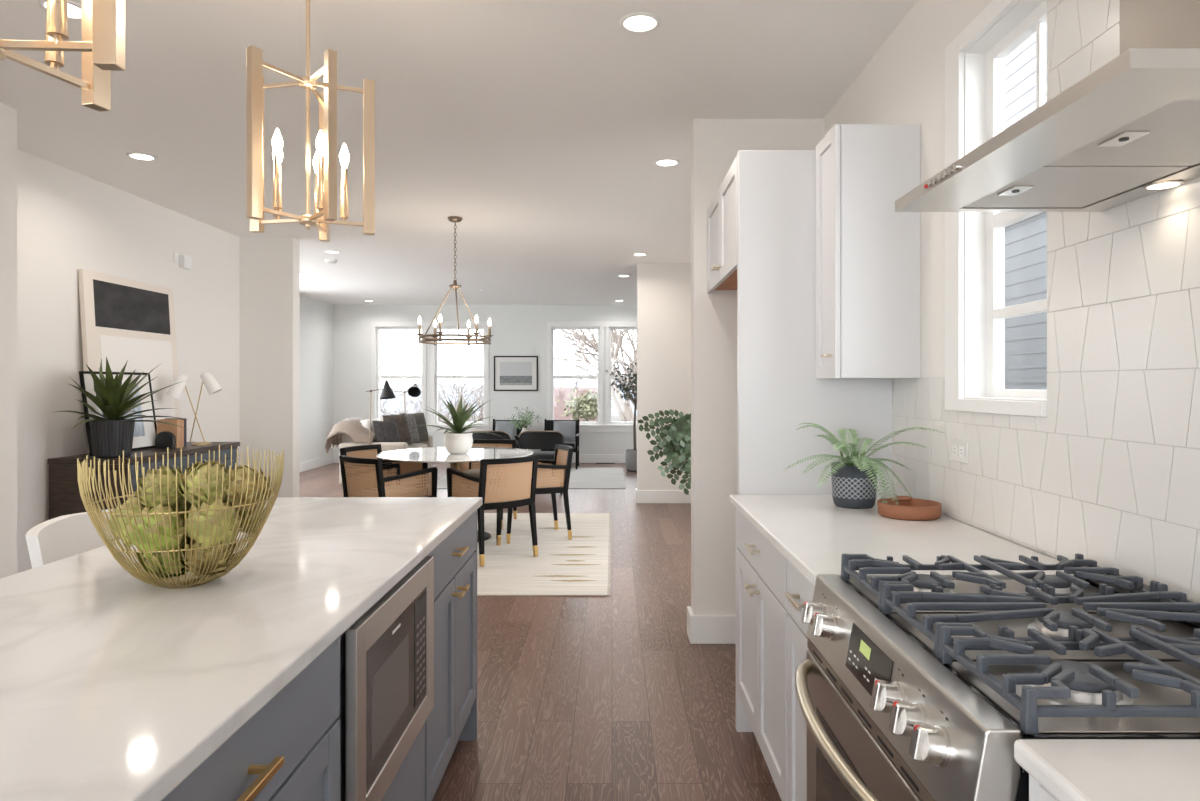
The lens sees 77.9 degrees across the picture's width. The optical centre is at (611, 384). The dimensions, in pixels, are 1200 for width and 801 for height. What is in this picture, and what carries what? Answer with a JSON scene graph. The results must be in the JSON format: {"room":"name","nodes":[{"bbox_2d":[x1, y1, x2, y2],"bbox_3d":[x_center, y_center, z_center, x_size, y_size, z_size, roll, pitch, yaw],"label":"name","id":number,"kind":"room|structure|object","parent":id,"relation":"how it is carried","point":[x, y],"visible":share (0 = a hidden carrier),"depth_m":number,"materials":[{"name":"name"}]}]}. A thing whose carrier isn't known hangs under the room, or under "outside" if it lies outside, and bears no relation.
{"room":"kitchen","nodes":[
{"label":"kitchen","id":0,"kind":"room"},
{"bbox_2d":[0,102,16,578],"bbox_3d":[-3.100,-0.022,0.671,0.200,2.730,6.142,0,0,0],"label":"wall","id":1,"kind":"structure","parent":0,"point":[8,115],"depth_m":3.69,"materials":[{"name":"white paint"}]},
{"bbox_2d":[17,149,238,572],"bbox_3d":[-3.445,-0.022,5.305,0.490,2.730,3.290,0,0,0],"label":"wall","id":2,"kind":"structure","parent":0,"point":[68,221],"depth_m":4.84,"materials":[{"name":"white paint"}]},
{"bbox_2d":[239,237,299,496],"bbox_3d":[-4.000,-0.022,7.025,2.020,2.730,0.150,0,0,0],"label":"wall pillar","id":3,"kind":"structure","parent":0,"point":[269,267],"depth_m":6.95,"materials":[{"name":"white paint"}]},
{"bbox_2d":[300,295,332,462],"bbox_3d":[-4.910,-0.022,10.050,0.200,2.730,5.900,0,0,0],"label":"wall","id":4,"kind":"structure","parent":0,"point":[316,316],"depth_m":12.08,"materials":[{"name":"white paint"}]},
{"bbox_2d":[300,455,333,471],"bbox_3d":[-4.801,1.270,9.941,0.018,0.146,5.682,0,0,0],"label":"baseboard","id":5,"kind":"structure","parent":4,"relation":"attached to","point":[311,464],"depth_m":12.03,"materials":[{"name":"white"}]},
{"bbox_2d":[0,0,917,304],"bbox_3d":[-0.900,-1.447,5.250,8.200,0.120,15.500,0,0,0],"label":"ceiling","id":6,"kind":"structure","parent":0,"point":[543,126],"depth_m":3.78,"materials":[{"name":"white paint"}]},
{"bbox_2d":[38,0,80,19],"bbox_3d":[-2.012,-1.383,2.730,0.160,0.008,0.160,0,0,0],"label":"recessed light","id":7,"kind":"object","parent":6,"relation":"in","point":[74,9],"visible":0.41,"depth_m":2.73,"materials":[{"name":"white"}]},
{"bbox_2d":[0,0,124,111],"bbox_3d":[-0.917,-0.930,1.103,0.365,0.911,0.378,0,0,0],"label":"pendant lantern","id":8,"kind":"object","parent":6,"relation":"hanging from","point":[101,47],"visible":1,"depth_m":1.11,"materials":[{"name":"gold"}]},
{"bbox_2d":[247,0,374,241],"bbox_3d":[-0.935,-0.930,2.280,0.376,0.911,0.370,0,0,0],"label":"pendant lantern","id":9,"kind":"object","parent":6,"relation":"hanging from","point":[325,158],"visible":1,"depth_m":2.19,"materials":[{"name":"gold"}]},
{"bbox_2d":[416,216,492,345],"bbox_3d":[-1.300,-0.863,6.150,0.604,1.046,0.618,0,0,0],"label":"chandelier","id":10,"kind":"object","parent":6,"relation":"hanging from","point":[487,338],"visible":1,"depth_m":6.12,"materials":[{"name":"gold metal"}]},
{"bbox_2d":[619,12,660,32],"bbox_3d":[0.107,-1.383,2.835,0.160,0.008,0.160,0,0,0],"label":"recessed light","id":11,"kind":"object","parent":6,"relation":"in","point":[635,22],"visible":1,"depth_m":2.83,"materials":[{"name":"white"}]},
{"bbox_2d":[333,305,636,453],"bbox_3d":[-0.905,-0.022,12.890,7.810,2.730,0.180,0,0,0],"label":"wall","id":12,"kind":"structure","parent":0,"point":[516,330],"depth_m":12.80,"materials":[{"name":"white paint"}]},
{"bbox_2d":[377,327,421,417],"bbox_3d":[-3.670,-0.160,12.880,0.810,1.685,0.060,0,0,0],"label":"window","id":13,"kind":"structure","parent":12,"relation":"in","point":[379,376],"depth_m":12.85,"materials":[{"name":"white"}]},
{"bbox_2d":[435,327,484,423],"bbox_3d":[-2.630,-0.160,12.880,0.870,1.685,0.060,0,0,0],"label":"window","id":14,"kind":"structure","parent":12,"relation":"in","point":[437,376],"depth_m":12.85,"materials":[{"name":"white"}]},
{"bbox_2d":[333,454,625,462],"bbox_3d":[-0.905,1.270,12.791,7.810,0.146,0.018,0,0,0],"label":"baseboard","id":15,"kind":"structure","parent":12,"relation":"attached to","point":[583,458],"depth_m":12.78,"materials":[{"name":"white"}]},
{"bbox_2d":[371,322,636,431],"bbox_3d":[-1.637,-0.140,12.775,5.095,1.905,0.050,0,0,0],"label":"trim","id":16,"kind":"structure","parent":12,"relation":"attached to","point":[582,428],"depth_m":12.78,"materials":[{"name":"white"}]},
{"bbox_2d":[494,356,537,390],"bbox_3d":[-1.656,-0.199,12.784,0.758,0.603,0.029,0,0,0],"label":"framed photograph","id":17,"kind":"object","parent":12,"relation":"attached to","point":[511,373],"visible":1,"depth_m":12.79,"materials":[{"name":"black wood"}]},
{"bbox_2d":[500,362,531,375],"bbox_3d":[-1.656,-0.279,12.787,0.558,0.243,0.002,0,0,0],"label":"print","id":18,"kind":"object","parent":17,"relation":"on","point":[506,368],"depth_m":12.79,"materials":[{"name":"grey"}]},
{"bbox_2d":[552,327,599,423],"bbox_3d":[-0.630,-0.160,12.880,0.836,1.685,0.060,0,0,0],"label":"window","id":19,"kind":"structure","parent":12,"relation":"in","point":[553,328],"depth_m":12.85,"materials":[{"name":"white"}]},
{"bbox_2d":[609,327,636,423],"bbox_3d":[0.377,-0.160,12.880,0.847,1.685,0.060,0,0,0],"label":"window","id":20,"kind":"structure","parent":12,"relation":"in","point":[610,328],"depth_m":12.85,"materials":[{"name":"white"}]},
{"bbox_2d":[300,463,781,800],"bbox_3d":[-0.900,1.393,5.250,8.200,0.100,15.500,0,0,0],"label":"floor","id":21,"kind":"structure","parent":0,"point":[580,698],"depth_m":3.28,"materials":[{"name":"brown wood"}]},
{"bbox_2d":[26,509,120,568],"bbox_3d":[-1.560,0.884,2.400,0.440,0.921,0.519,0,0,0],"label":"counter stool","id":22,"kind":"object","parent":21,"relation":"on","point":[65,536],"visible":0.12,"depth_m":2.34,"materials":[{"name":"white fabric"}]},
{"bbox_2d":[48,442,239,519],"bbox_3d":[-3.209,0.898,5.240,0.522,0.890,1.360,0,0,0],"label":"console","id":23,"kind":"object","parent":21,"relation":"on","point":[64,493],"visible":0.08,"depth_m":4.57,"materials":[{"name":"brown wood"}]},
{"bbox_2d":[90,419,134,457],"bbox_3d":[-3.150,0.336,4.680,0.236,0.235,0.236,0,0,0],"label":"pot","id":24,"kind":"object","parent":23,"relation":"on","point":[109,437],"depth_m":4.59,"materials":[{"name":"black"}]},
{"bbox_2d":[79,371,156,455],"bbox_3d":[-3.313,0.181,5.015,0.088,0.538,0.690,0,0,0],"label":"framed print","id":25,"kind":"object","parent":23,"relation":"on","point":[145,433],"visible":0.46,"depth_m":5.16,"materials":[{"name":"paper"}]},
{"bbox_2d":[51,357,187,457],"bbox_3d":[-2.977,0.139,4.633,0.582,0.628,0.868,0,0,0],"label":"agave","id":26,"kind":"object","parent":23,"relation":"on","point":[114,434],"visible":0.98,"depth_m":4.60,"materials":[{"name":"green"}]},
{"bbox_2d":[78,269,179,452],"bbox_3d":[-3.434,-0.155,5.340,0.099,1.204,1.000,0,0,0],"label":"painting","id":27,"kind":"object","parent":23,"relation":"on","point":[123,319],"visible":0.67,"depth_m":5.30,"materials":[{"name":"paper"}]},
{"bbox_2d":[155,431,175,447],"bbox_3d":[-3.195,0.392,5.308,0.130,0.122,0.035,0,0,0],"label":"bookend","id":28,"kind":"object","parent":23,"relation":"on","point":[164,439],"visible":1,"depth_m":5.29,"materials":[{"name":"black"}]},
{"bbox_2d":[157,419,180,447],"bbox_3d":[-3.197,0.350,5.355,0.145,0.205,0.050,0,0,0],"label":"bookend","id":29,"kind":"object","parent":23,"relation":"on","point":[161,427],"visible":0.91,"depth_m":5.33,"materials":[{"name":"brown wood"}]},
{"bbox_2d":[166,371,222,444],"bbox_3d":[-3.168,0.174,5.633,0.375,0.558,0.150,0,0,-36],"label":"table lamp","id":30,"kind":"object","parent":23,"relation":"on","point":[212,386],"visible":1,"depth_m":5.64,"materials":[{"name":"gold metal"}]},
{"bbox_2d":[162,636,339,800],"bbox_3d":[-0.767,0.901,0.802,0.586,0.883,1.205,0,0,0],"label":"base cabinet","id":31,"kind":"object","parent":21,"relation":"on","point":[289,750],"visible":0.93,"depth_m":1.17,"materials":[{"name":"grey"}]},
{"bbox_2d":[0,497,481,800],"bbox_3d":[-0.926,0.444,1.495,0.863,0.030,2.690,0,0,0],"label":"countertop","id":32,"kind":"structure","parent":31,"relation":"on","point":[115,685],"depth_m":1.26,"materials":[{"name":"stone"}]},
{"bbox_2d":[77,445,283,587],"bbox_3d":[-0.925,0.287,1.614,0.387,0.283,0.387,0,0,0],"label":"wire bowl","id":33,"kind":"object","parent":32,"relation":"on","point":[97,517],"visible":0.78,"depth_m":1.51,"materials":[{"name":"gold metal"}]},
{"bbox_2d":[106,495,142,546],"bbox_3d":[-1.018,0.288,1.592,0.112,0.108,0.105,0,0,7],"label":"artichoke","id":34,"kind":"object","parent":33,"relation":"in","point":[134,500],"visible":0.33,"depth_m":1.55,"materials":[{"name":"food"}]},
{"bbox_2d":[126,504,184,558],"bbox_3d":[-0.934,0.297,1.521,0.110,0.109,0.114,0,0,-26],"label":"artichoke","id":35,"kind":"object","parent":33,"relation":"in","point":[152,519],"visible":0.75,"depth_m":1.49,"materials":[{"name":"food"}]},
{"bbox_2d":[133,465,188,511],"bbox_3d":[-0.951,0.221,1.577,0.107,0.107,0.112,0,0,-41],"label":"artichoke","id":36,"kind":"object","parent":33,"relation":"in","point":[172,473],"visible":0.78,"depth_m":1.55,"materials":[{"name":"food"}]},
{"bbox_2d":[137,535,188,578],"bbox_3d":[-0.946,0.361,1.583,0.110,0.109,0.114,0,0,16],"label":"artichoke","id":37,"kind":"object","parent":33,"relation":"in","point":[160,557],"visible":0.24,"depth_m":1.55,"materials":[{"name":"food"}]},
{"bbox_2d":[177,461,228,507],"bbox_3d":[-0.866,0.216,1.586,0.114,0.111,0.112,0,0,-37],"label":"artichoke","id":38,"kind":"object","parent":33,"relation":"in","point":[203,468],"visible":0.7,"depth_m":1.55,"materials":[{"name":"food"}]},
{"bbox_2d":[177,537,236,576],"bbox_3d":[-0.863,0.358,1.585,0.118,0.107,0.109,0,0,-36],"label":"artichoke","id":39,"kind":"object","parent":33,"relation":"in","point":[188,540],"visible":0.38,"depth_m":1.55,"materials":[{"name":"food"}]},
{"bbox_2d":[184,499,241,550],"bbox_3d":[-0.841,0.291,1.562,0.108,0.107,0.112,0,0,-37],"label":"artichoke","id":40,"kind":"object","parent":33,"relation":"in","point":[202,515],"visible":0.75,"depth_m":1.53,"materials":[{"name":"food"}]},
{"bbox_2d":[225,465,275,514],"bbox_3d":[-0.803,0.231,1.628,0.119,0.113,0.109,0,0,36],"label":"artichoke","id":41,"kind":"object","parent":33,"relation":"in","point":[239,471],"visible":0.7,"depth_m":1.60,"materials":[{"name":"food"}]},
{"bbox_2d":[236,502,268,532],"bbox_3d":[-0.838,0.283,1.689,0.104,0.110,0.112,0,0,-18],"label":"artichoke","id":42,"kind":"object","parent":33,"relation":"in","point":[240,511],"visible":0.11,"depth_m":1.66,"materials":[{"name":"food"}]},
{"bbox_2d":[336,632,424,800],"bbox_3d":[-0.786,0.901,1.725,0.548,0.883,0.630,0,0,0],"label":"base cabinet","id":43,"kind":"object","parent":21,"relation":"on","point":[408,784],"visible":0.12,"depth_m":1.82,"materials":[{"name":"grey"}]},
{"bbox_2d":[345,556,433,800],"bbox_3d":[-0.499,0.675,1.727,0.023,0.412,0.614,0,0,0],"label":"microwave","id":44,"kind":"object","parent":43,"relation":"attached to","point":[389,649],"visible":0.93,"depth_m":1.62,"materials":[{"name":"silver metal"}]},
{"bbox_2d":[366,380,395,444],"bbox_3d":[-2.981,0.640,9.420,0.478,1.406,0.260,0,0,0],"label":"floor lamp","id":45,"kind":"object","parent":21,"relation":"on","point":[387,392],"visible":0.8,"depth_m":9.40,"materials":[{"name":"black metal"}]},
{"bbox_2d":[340,417,432,484],"bbox_3d":[-3.110,0.901,10.340,0.880,0.884,1.520,0,0,0],"label":"sofa","id":46,"kind":"object","parent":21,"relation":"on","point":[347,441],"visible":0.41,"depth_m":9.73,"materials":[{"name":"beige fabric"}]},
{"bbox_2d":[325,417,375,453],"bbox_3d":[-3.405,0.667,9.835,0.620,0.456,0.550,0,0,0],"label":"throw blanket","id":47,"kind":"object","parent":46,"relation":"on","point":[352,427],"visible":0.84,"depth_m":9.64,"materials":[{"name":"brown fabric"}]},
{"bbox_2d":[360,419,377,441],"bbox_3d":[-3.280,0.683,10.040,0.260,0.448,0.580,0,0,0],"label":"cushion","id":48,"kind":"object","parent":46,"relation":"on","point":[365,423],"depth_m":9.84,"materials":[{"name":"white fabric"}]},
{"bbox_2d":[373,420,399,441],"bbox_3d":[-3.000,0.663,9.900,0.202,0.382,0.403,0,0,27],"label":"pillow","id":49,"kind":"object","parent":46,"relation":"on","point":[385,431],"visible":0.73,"depth_m":9.81,"materials":[{"name":"fabric"}]},
{"bbox_2d":[382,414,411,443],"bbox_3d":[-2.950,0.618,10.200,0.210,0.420,0.443,0,0,24],"label":"pillow","id":50,"kind":"object","parent":46,"relation":"on","point":[401,421],"visible":0.59,"depth_m":10.20,"materials":[{"name":"fabric"}]},
{"bbox_2d":[391,413,419,442],"bbox_3d":[-2.920,0.618,10.500,0.210,0.420,0.442,0,0,28],"label":"pillow","id":51,"kind":"object","parent":46,"relation":"on","point":[411,421],"visible":0.38,"depth_m":10.54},
{"bbox_2d":[400,412,428,440],"bbox_3d":[-2.870,0.618,10.800,0.209,0.423,0.445,0,0,32],"label":"pillow","id":52,"kind":"object","parent":46,"relation":"on","point":[419,417],"visible":0.33,"depth_m":10.82,"materials":[{"name":"fabric"}]},
{"bbox_2d":[425,510,476,800],"bbox_3d":[-0.768,0.901,2.433,0.584,0.883,0.775,0,0,0],"label":"base cabinet","id":53,"kind":"object","parent":21,"relation":"on","point":[455,556],"depth_m":2.38,"materials":[{"name":"grey"}]},
{"bbox_2d":[470,430,518,467],"bbox_3d":[-1.480,0.950,9.287,0.578,0.789,0.535,0,0,11],"label":"velvet chair","id":54,"kind":"object","parent":21,"relation":"on","point":[505,435],"visible":0.23,"depth_m":9.05,"materials":[{"name":"black fabric"}]},
{"bbox_2d":[427,468,625,488],"bbox_3d":[-1.137,1.338,10.765,2.625,0.010,2.370,0,0,0],"label":"rug","id":55,"kind":"object","parent":21,"relation":"on","point":[580,478],"visible":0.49,"depth_m":10.47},
{"bbox_3d":[-1.300,1.095,11.000,0.400,0.474,0.400,0,0,0],"label":"side table","id":56,"kind":"object","parent":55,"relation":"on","visible":0},
{"bbox_2d":[505,407,541,431],"bbox_3d":[-1.347,0.587,11.024,0.448,0.541,0.618,0,0,-28],"label":"potted plant","id":57,"kind":"object","parent":56,"relation":"on","point":[529,417],"visible":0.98,"depth_m":10.98,"materials":[{"name":"plant"}]},
{"bbox_2d":[518,431,564,494],"bbox_3d":[-0.881,0.950,9.272,0.578,0.789,0.535,0,0,-3],"label":"velvet chair","id":58,"kind":"object","parent":21,"relation":"on","point":[527,439],"visible":0.58,"depth_m":9.05,"materials":[{"name":"black"}]},
{"bbox_2d":[477,513,610,595],"bbox_3d":[-1.464,1.337,6.220,2.912,0.012,3.000,0,0,0],"label":"dining rug","id":59,"kind":"object","parent":21,"relation":"on","point":[578,566],"visible":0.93,"depth_m":5.66,"materials":[{"name":"fabric"}]},
{"bbox_2d":[340,444,427,496],"bbox_3d":[-2.018,0.939,6.543,0.619,0.788,0.520,0,0,23],"label":"dining chair","id":60,"kind":"object","parent":59,"relation":"on","point":[361,451],"visible":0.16,"depth_m":6.69,"materials":[{"name":"black wood"}]},
{"bbox_2d":[339,455,437,496],"bbox_3d":[-1.761,0.939,5.818,0.520,0.788,0.619,0,0,37],"label":"dining chair","id":61,"kind":"object","parent":59,"relation":"on","point":[375,485],"visible":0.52,"depth_m":5.66,"materials":[{"name":"wicker"}]},
{"bbox_2d":[375,447,532,542],"bbox_3d":[-1.360,0.962,6.470,1.342,0.738,1.342,0,0,0],"label":"dining table","id":62,"kind":"object","parent":59,"relation":"on","point":[434,454],"visible":0.59,"depth_m":6.33,"materials":[{"name":"stone"}]},
{"bbox_2d":[415,395,501,453],"bbox_3d":[-1.349,0.336,6.446,0.801,0.513,0.655,0,0,42],"label":"agave","id":63,"kind":"object","parent":62,"relation":"on","point":[457,441],"visible":1,"depth_m":6.35,"materials":[{"name":"plant"}]},
{"bbox_2d":[444,432,472,453],"bbox_3d":[-1.330,0.503,6.420,0.252,0.180,0.252,0,0,0],"label":"pot","id":64,"kind":"object","parent":62,"relation":"on","point":[454,442],"depth_m":6.33,"materials":[{"name":"ceramic"}]},
{"bbox_2d":[462,439,516,529],"bbox_3d":[-1.220,0.939,7.163,0.520,0.788,0.619,0,0,6],"label":"dining chair","id":65,"kind":"object","parent":59,"relation":"on","point":[467,468],"visible":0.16,"depth_m":7.40,"materials":[{"name":"black wood"}]},
{"bbox_2d":[446,455,537,565],"bbox_3d":[-0.926,0.939,5.792,0.520,0.788,0.619,0,0,-40],"label":"dining chair","id":66,"kind":"object","parent":59,"relation":"on","point":[514,485],"visible":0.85,"depth_m":5.60,"materials":[{"name":"wicker"}]},
{"bbox_2d":[506,444,572,543],"bbox_3d":[-0.662,0.939,6.537,0.619,0.788,0.520,0,0,-19],"label":"dining chair","id":67,"kind":"object","parent":59,"relation":"on","point":[556,480],"visible":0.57,"depth_m":6.37,"materials":[{"name":"black wood"}]},
{"bbox_2d":[541,419,579,468],"bbox_3d":[-0.835,0.956,12.081,0.600,0.778,0.781,0,0,0],"label":"lounge chair","id":68,"kind":"object","parent":21,"relation":"on","point":[548,424],"visible":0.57,"depth_m":12.29,"materials":[{"name":"black wood"}]},
{"bbox_2d":[553,421,575,440],"bbox_3d":[-0.780,0.758,12.170,0.360,0.329,0.157,0,0,0],"label":"pillow","id":69,"kind":"object","parent":68,"relation":"on","point":[567,428],"visible":0.8,"depth_m":12.13,"materials":[{"name":"grey fabric"}]},
{"bbox_2d":[605,362,636,471],"bbox_3d":[0.314,0.450,11.557,0.840,1.786,0.986,0,0,0],"label":"indoor tree","id":70,"kind":"object","parent":21,"relation":"on","point":[631,454],"visible":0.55,"depth_m":11.51,"materials":[{"name":"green plant"}]},
{"bbox_2d":[638,409,690,494],"bbox_3d":[0.620,0.770,6.090,0.805,1.146,0.311,0,0,-14],"label":"leafy plant","id":71,"kind":"object","parent":21,"relation":"on","point":[676,445],"visible":0.44,"depth_m":6.08,"materials":[{"name":"green plant"}]},
{"bbox_2d":[736,509,788,800],"bbox_3d":[0.770,0.901,2.480,0.648,0.883,0.850,0,0,0],"label":"base cabinet","id":72,"kind":"object","parent":21,"relation":"on","point":[762,612],"depth_m":2.40,"materials":[{"name":"white"}]},
{"bbox_2d":[729,495,1073,585],"bbox_3d":[0.777,0.444,2.293,0.637,0.030,1.223,0,0,0],"label":"countertop","id":73,"kind":"structure","parent":72,"relation":"on","point":[811,532],"depth_m":2.10,"materials":[{"name":"stone"}]},
{"bbox_2d":[786,423,945,508],"bbox_3d":[0.841,0.283,2.573,0.480,0.293,0.367,0,0,0],"label":"potted fern","id":74,"kind":"object","parent":73,"relation":"on","point":[854,481],"visible":0.99,"depth_m":2.57,"materials":[{"name":"green plant"}]},
{"bbox_2d":[877,496,941,520],"bbox_3d":[0.972,0.403,2.430,0.196,0.050,0.196,0,0,-32],"label":"tray","id":75,"kind":"object","parent":73,"relation":"on","point":[908,508],"visible":0.98,"depth_m":2.37,"materials":[{"name":"ceramic"}]},
{"bbox_2d":[785,560,814,800],"bbox_3d":[0.771,0.901,1.868,0.645,0.883,0.364,0,0,0],"label":"base cabinet","id":76,"kind":"object","parent":21,"relation":"on","point":[800,590],"visible":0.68,"depth_m":1.96,"materials":[{"name":"white"}]},
{"bbox_2d":[737,150,891,494],"bbox_3d":[0.800,0.210,2.928,0.606,2.265,0.035,0,0,0],"label":"panel","id":77,"kind":"object","parent":21,"relation":"on","point":[779,390],"visible":0.36,"depth_m":2.91,"materials":[{"name":"white"}]},
{"bbox_2d":[795,553,1199,800],"bbox_3d":[0.724,0.861,1.295,0.736,0.965,0.758,0,0,0],"label":"gas range","id":78,"kind":"object","parent":21,"relation":"on","point":[911,686],"visible":1,"depth_m":1.18,"materials":[{"name":"silver metal"}]},
{"bbox_2d":[859,639,870,659],"bbox_3d":[0.453,0.473,1.325,0.007,0.021,0.050,0,0,0],"label":"clock","id":79,"kind":"object","parent":78,"relation":"on","point":[864,644],"depth_m":1.33,"materials":[{"name":"green"}]},
{"bbox_2d":[842,579,1199,773],"bbox_3d":[0.791,0.460,1.295,0.568,0.046,0.754,0,0,0],"label":"cooktop","id":80,"kind":"object","parent":78,"relation":"in","point":[1149,693],"depth_m":1.12,"materials":[{"name":"silver metal"}]},
{"bbox_2d":[1029,774,1057,800],"bbox_3d":[0.797,0.901,0.147,0.594,0.883,1.495,0,0,0],"label":"base cabinet","id":81,"kind":"object","parent":21,"relation":"on","point":[1037,792],"visible":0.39,"depth_m":0.88,"materials":[{"name":"white"}]},
{"bbox_2d":[1014,739,1199,800],"bbox_3d":[0.791,0.444,0.152,0.609,0.030,1.505,0,0,0],"label":"countertop","id":82,"kind":"structure","parent":81,"relation":"on","point":[1068,769],"depth_m":0.84,"materials":[{"name":"stone"}]},
{"bbox_2d":[637,263,690,489],"bbox_3d":[1.645,-0.022,8.520,2.710,2.730,0.160,0,0,0],"label":"wall pier","id":83,"kind":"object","parent":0,"point":[663,289],"visible":0.29,"depth_m":8.44,"materials":[{"name":"white paint"}]},
{"bbox_2d":[635,488,690,502],"bbox_3d":[0.685,1.270,8.520,0.830,0.146,0.200,0,0,0],"label":"baseboard","id":84,"kind":"object","parent":83,"relation":"attached to","point":[641,496],"visible":0.75,"depth_m":8.42,"materials":[{"name":"white"}]},
{"bbox_2d":[691,119,823,614],"bbox_3d":[0.765,-0.022,3.933,0.678,2.730,0.133,0,0,0],"label":"wall","id":85,"kind":"structure","parent":0,"point":[715,143],"depth_m":3.87,"materials":[{"name":"white paint"}]},
{"bbox_2d":[687,606,735,643],"bbox_3d":[0.752,1.270,3.933,0.695,0.146,0.175,0,0,0],"label":"baseboard","id":86,"kind":"structure","parent":85,"relation":"attached to","point":[701,629],"depth_m":3.85,"materials":[{"name":"white"}]},
{"bbox_2d":[831,462,876,508],"bbox_3d":[0.858,0.354,2.630,0.156,0.150,0.156,0,0,0],"label":"pot","id":87,"kind":"object","parent":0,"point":[852,488],"depth_m":2.57,"materials":[{"name":"ceramic"}]},
{"bbox_2d":[824,0,1199,594],"bbox_3d":[1.148,-0.022,0.800,0.100,2.730,6.400,0,0,0],"label":"wall","id":88,"kind":"structure","parent":0,"point":[903,82],"depth_m":2.60,"materials":[{"name":"white paint"}]},
{"bbox_2d":[707,156,736,292],"bbox_3d":[0.781,-0.699,3.405,0.644,0.441,0.914,0,0,0],"label":"upper cabinet","id":89,"kind":"object","parent":88,"relation":"attached to","point":[722,211],"visible":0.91,"depth_m":3.35,"materials":[{"name":"white"}]},
{"bbox_2d":[816,124,919,378],"bbox_3d":[0.932,-0.479,2.779,0.342,0.908,0.255,0,0,0],"label":"upper cabinet","id":90,"kind":"object","parent":88,"relation":"attached to","point":[868,252],"visible":1,"depth_m":2.65,"materials":[{"name":"white"}]},
{"bbox_2d":[945,0,1046,416],"bbox_3d":[1.139,-0.508,2.148,0.114,1.178,0.552,0,0,0],"label":"trim","id":91,"kind":"structure","parent":88,"relation":"attached to","point":[975,56],"depth_m":2.32,"materials":[{"name":"white"}]},
{"bbox_2d":[986,0,1046,398],"bbox_3d":[1.187,-0.499,2.099,0.035,1.085,0.453,0,0,0],"label":"window","id":92,"kind":"structure","parent":88,"relation":"in","point":[1035,21],"depth_m":2.27,"materials":[{"name":"white"}]},
{"bbox_2d":[892,0,1199,601],"bbox_3d":[1.100,-0.479,1.005,0.006,1.815,3.810,0,0,0],"label":"wall tile","id":93,"kind":"structure","parent":88,"relation":"attached to","point":[1133,477],"depth_m":1.68,"materials":[{"name":"white tile"}]},
{"bbox_2d":[950,439,967,463],"bbox_3d":[1.093,0.208,2.341,0.007,0.070,0.115,0,0,0],"label":"wall outlet","id":94,"kind":"object","parent":93,"relation":"attached to","point":[958,449],"visible":1,"depth_m":2.33,"materials":[{"name":"white plastic"}]},
{"bbox_2d":[895,0,1199,211],"bbox_3d":[0.864,-0.885,1.284,0.471,1.002,0.753,0,0,0],"label":"range hood","id":95,"kind":"object","parent":88,"relation":"attached to","point":[1128,130],"visible":1,"depth_m":1.26,"materials":[{"name":"silver metal"}]},
{"bbox_2d":[1142,180,1184,189],"bbox_3d":[1.066,-0.386,1.435,0.066,0.003,0.066,0,0,0],"label":"light","id":96,"kind":"object","parent":95,"relation":"attached to","point":[1149,184],"depth_m":1.43,"materials":[{"name":"silver metal"}]},
{"label":"outside","id":97,"kind":"structure","parent":0,"visible":0},
{"bbox_2d":[380,416,636,421],"bbox_3d":[0.000,4.443,66.550,120.000,0.200,106.900,0,0,0],"label":"ground","id":98,"kind":"structure","parent":97,"point":[613,418],"depth_m":94.81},
{"bbox_2d":[380,368,452,421],"bbox_3d":[-9.796,1.622,36.113,3.283,5.470,5.926,0,0,39],"label":"bare tree","id":99,"kind":"object","parent":98,"relation":"on","point":[396,384],"visible":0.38,"depth_m":35.67,"materials":[{"name":"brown plant"}]},
{"bbox_2d":[399,347,482,420],"bbox_3d":[-6.830,1.454,31.155,4.292,5.797,3.984,0,0,0],"label":"bare tree","id":100,"kind":"object","parent":98,"relation":"on","point":[451,370],"visible":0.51,"depth_m":31.27,"materials":[{"name":"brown plant"}]},
{"bbox_2d":[416,381,482,421],"bbox_3d":[-5.514,2.064,27.833,3.771,4.570,2.615,0,0,40],"label":"bush","id":101,"kind":"object","parent":98,"relation":"on","point":[460,386],"visible":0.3,"depth_m":27.77,"materials":[{"name":"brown plant"}]},
{"bbox_2d":[554,388,597,421],"bbox_3d":[-1.053,2.218,27.500,3.394,4.250,11.000,0,0,0],"label":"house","id":102,"kind":"structure","parent":98,"relation":"on","point":[562,394],"depth_m":26.18,"materials":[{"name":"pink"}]},
{"bbox_2d":[556,385,613,421],"bbox_3d":[-0.650,2.174,17.889,1.417,4.343,1.343,0,0,0],"label":"shrub","id":103,"kind":"object","parent":98,"relation":"on","point":[585,408],"visible":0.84,"depth_m":17.85,"materials":[{"name":"green plant"}]},
{"bbox_2d":[554,329,636,421],"bbox_3d":[0.193,0.655,22.325,5.679,7.429,4.601,0,0,-14],"label":"bare tree","id":104,"kind":"object","parent":98,"relation":"on","point":[626,414],"visible":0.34,"depth_m":21.50,"materials":[{"name":"brown plant"}]},
{"bbox_2d":[554,329,636,408],"bbox_3d":[0.054,-0.048,27.125,5.189,8.843,7.116,0,0,19],"label":"bare tree","id":105,"kind":"object","parent":98,"relation":"on","point":[618,361],"visible":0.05,"depth_m":26.76,"materials":[{"name":"brown plant"}]},
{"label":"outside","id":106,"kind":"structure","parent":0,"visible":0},
{"bbox_3d":[7.702,4.443,1.345,12.596,0.200,23.490,0,0,0],"label":"ground","id":107,"kind":"structure","parent":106,"visible":0},
{"bbox_2d":[1004,23,1046,389],"bbox_3d":[7.150,-1.557,12.550,4.100,11.800,10.300,0,0,0],"label":"house","id":108,"kind":"structure","parent":107,"relation":"on","point":[1025,241],"depth_m":9.75,"materials":[{"name":"grey"}]},
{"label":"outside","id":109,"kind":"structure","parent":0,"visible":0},
{"bbox_2d":[380,373,636,415],"bbox_3d":[0.000,1.169,111.000,180.000,6.349,12.000,0,0,0],"label":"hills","id":110,"kind":"structure","parent":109,"point":[584,383],"depth_m":108.58,"materials":[{"name":"white"}]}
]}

